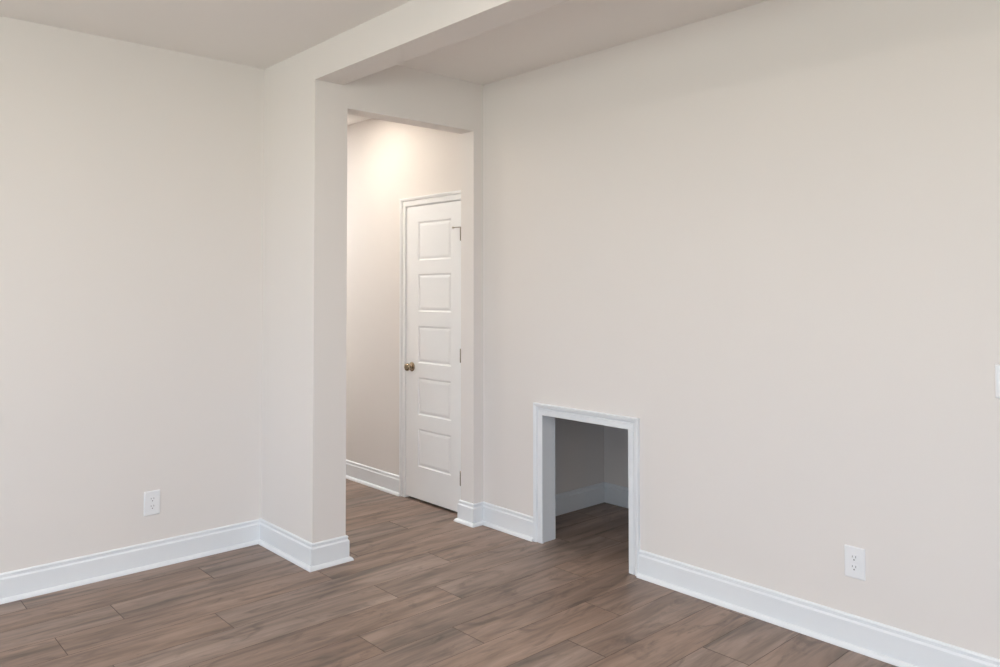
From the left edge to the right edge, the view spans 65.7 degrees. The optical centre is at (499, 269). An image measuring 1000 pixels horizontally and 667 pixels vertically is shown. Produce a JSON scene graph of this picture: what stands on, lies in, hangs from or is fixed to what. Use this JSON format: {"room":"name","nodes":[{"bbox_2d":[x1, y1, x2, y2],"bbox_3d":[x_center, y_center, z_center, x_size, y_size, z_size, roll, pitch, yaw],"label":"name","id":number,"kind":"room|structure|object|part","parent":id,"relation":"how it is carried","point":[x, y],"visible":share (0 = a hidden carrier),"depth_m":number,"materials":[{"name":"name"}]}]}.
{"room":"empty living room","nodes":[
{"label":"empty living room","id":0,"kind":"room"},
{"bbox_2d":[0,16,263,572],"bbox_3d":[-3.422,0.152,2.724,5.420,2.746,0.120,1,-2,-42],"label":"wall","id":1,"kind":"structure","parent":0,"point":[132,174],"depth_m":3.99,"materials":[{"name":"white paint"}]},
{"bbox_2d":[144,489,159,515],"bbox_3d":[-1.827,1.224,4.066,0.083,0.127,0.008,1,-2,-42],"label":"electrical outlet","id":2,"kind":"object","parent":1,"relation":"attached to","point":[151,498],"visible":1,"depth_m":4.06,"materials":[{"name":"white plastic"}]},
{"bbox_2d":[149,504,155,509],"bbox_3d":[-1.826,1.243,4.065,0.034,0.028,0.005,1,-2,-42],"label":"receptacle","id":3,"kind":"object","parent":2,"relation":"attached to","point":[151,506],"depth_m":4.06,"materials":[{"name":"grey plastic"}]},
{"bbox_2d":[149,496,155,501],"bbox_3d":[-1.826,1.204,4.066,0.034,0.028,0.005,1,-2,-42],"label":"receptacle","id":4,"kind":"object","parent":2,"relation":"attached to","point":[151,498],"depth_m":4.06,"materials":[{"name":"grey plastic"}]},
{"bbox_2d":[0,518,353,603],"bbox_3d":[-4.209,1.485,3.723,5.649,0.133,3.970,1,-2,-42],"label":"baseboard","id":5,"kind":"structure","parent":1,"relation":"attached to","point":[24,583],"depth_m":4.05,"materials":[{"name":"white paint"}]},
{"bbox_2d":[261,46,347,542],"bbox_3d":[-1.106,0.192,4.351,0.197,2.746,0.599,1,-2,-42],"label":"pillar","id":6,"kind":"structure","parent":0,"point":[303,485],"depth_m":4.18,"materials":[{"name":"white paint"}]},
{"bbox_2d":[0,0,767,124],"bbox_3d":[-1.084,-1.319,1.889,8.100,0.150,11.400,1,-2,-42],"label":"ceiling","id":7,"kind":"structure","parent":0,"point":[262,34],"depth_m":3.78,"materials":[{"name":"white paint"}]},
{"bbox_2d":[315,0,568,84],"bbox_3d":[1.465,-1.165,1.546,0.168,0.180,7.062,1,-2,-42],"label":"ceiling beam","id":8,"kind":"structure","parent":7,"relation":"attached to","point":[413,29],"depth_m":3.51,"materials":[{"name":"white paint"}]},
{"bbox_2d":[0,479,897,666],"bbox_3d":[-1.082,1.531,1.817,8.100,0.060,11.400,1,-2,-42],"label":"floor","id":9,"kind":"structure","parent":0,"point":[421,587],"depth_m":3.47,"materials":[{"name":"laminate"}]},
{"bbox_2d":[555,417,627,493],"bbox_3d":[1.031,0.991,4.452,0.915,1.150,1.921,1,-2,-42],"label":"wall","id":10,"kind":"structure","parent":0,"point":[586,454],"depth_m":5.19,"materials":[{"name":"white paint"}]},
{"bbox_2d":[555,482,628,515],"bbox_3d":[0.995,1.498,4.405,0.815,0.133,1.721,1,-2,-42],"label":"baseboard","id":11,"kind":"structure","parent":10,"relation":"attached to","point":[580,498],"depth_m":5.17,"materials":[{"name":"white paint"}]},
{"bbox_2d":[346,0,999,658],"bbox_3d":[0.993,0.175,3.747,0.120,2.746,11.000,1,-2,-42],"label":"wall","id":12,"kind":"structure","parent":0,"point":[764,237],"depth_m":3.47,"materials":[{"name":"white paint"}]},
{"bbox_2d":[346,460,399,495],"bbox_3d":[-1.738,1.556,6.591,0.032,0.133,3.065,1,-2,-42],"label":"baseboard","id":13,"kind":"structure","parent":12,"relation":"attached to","point":[372,477],"depth_m":5.71,"materials":[{"name":"white paint"}]},
{"bbox_3d":[-1.744,1.613,6.584,0.017,0.020,3.065,1,-2,-42],"label":"shoe molding","id":14,"kind":"part","parent":13,"relation":"part of","materials":[{"name":"white paint"}]},
{"bbox_2d":[347,65,482,503],"bbox_3d":[-0.510,0.197,4.573,0.984,2.746,0.123,1,-2,-42],"label":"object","id":15,"kind":"structure","parent":12,"relation":"in","point":[397,93],"depth_m":4.81,"materials":[{"name":"white paint"}]},
{"bbox_2d":[454,500,532,541],"bbox_3d":[-0.043,1.506,4.676,0.112,0.133,0.615,1,-2,-42],"label":"baseboard","id":16,"kind":"structure","parent":15,"relation":"attached to","point":[505,520],"depth_m":4.72,"materials":[{"name":"white paint"}]},
{"bbox_3d":[-0.043,1.563,4.675,0.112,0.020,0.615,1,-2,-42],"label":"shoe molding","id":17,"kind":"part","parent":16,"relation":"part of","materials":[{"name":"white paint"}]},
{"bbox_2d":[399,190,460,496],"bbox_3d":[-0.414,0.538,5.263,0.141,2.098,0.736,1,-2,-42],"label":"trim","id":18,"kind":"structure","parent":12,"relation":"attached to","point":[451,196],"depth_m":5.46,"materials":[{"name":"white paint"}]},
{"bbox_2d":[404,200,460,511],"bbox_3d":[-0.459,0.562,5.217,0.090,2.018,0.616,1,-2,-42],"label":"door","id":19,"kind":"structure","parent":12,"relation":"in","point":[432,367],"depth_m":5.22,"materials":[{"name":"white paint"}]},
{"bbox_3d":[-0.634,0.674,5.381,0.055,0.065,0.065,1,-2,-42],"label":"knob","id":20,"kind":"part","parent":19,"relation":"part of","materials":[{"name":"gold metal"}]},
{"bbox_2d":[533,402,639,575],"bbox_3d":[0.490,1.163,4.246,0.126,0.797,0.751,1,-2,-42],"label":"trim","id":21,"kind":"structure","parent":12,"relation":"attached to","point":[544,415],"depth_m":4.43,"materials":[{"name":"white paint"}]},
{"bbox_2d":[636,549,999,666],"bbox_3d":[2.673,1.430,1.761,0.032,0.133,5.851,1,-2,-42],"label":"baseboard","id":22,"kind":"structure","parent":12,"relation":"attached to","point":[898,647],"depth_m":3.26,"materials":[{"name":"white paint"}]},
{"bbox_3d":[2.667,1.487,1.755,0.017,0.020,5.851,1,-2,-42],"label":"shoe molding","id":23,"kind":"part","parent":22,"relation":"part of","materials":[{"name":"white paint"}]},
{"bbox_2d":[844,544,865,580],"bbox_3d":[1.437,1.187,3.139,0.008,0.127,0.083,1,-2,-42],"label":"electrical outlet","id":24,"kind":"object","parent":12,"relation":"attached to","point":[854,557],"visible":1,"depth_m":3.13,"materials":[{"name":"white plastic"}]},
{"bbox_2d":[850,564,857,571],"bbox_3d":[1.436,1.207,3.138,0.005,0.028,0.034,1,-2,-42],"label":"receptacle","id":25,"kind":"object","parent":24,"relation":"attached to","point":[853,567],"depth_m":3.14,"materials":[{"name":"grey plastic"}]},
{"bbox_2d":[850,554,857,561],"bbox_3d":[1.436,1.168,3.139,0.005,0.028,0.034,1,-2,-42],"label":"receptacle","id":26,"kind":"object","parent":24,"relation":"attached to","point":[853,557],"depth_m":3.14,"materials":[{"name":"grey plastic"}]},
{"bbox_2d":[995,364,999,397],"bbox_3d":[1.807,0.399,2.753,0.008,0.122,0.083,1,-2,-42],"label":"light switch","id":27,"kind":"object","parent":12,"relation":"attached to","point":[997,366],"visible":1,"depth_m":2.78,"materials":[{"name":"white plastic"}]}
]}

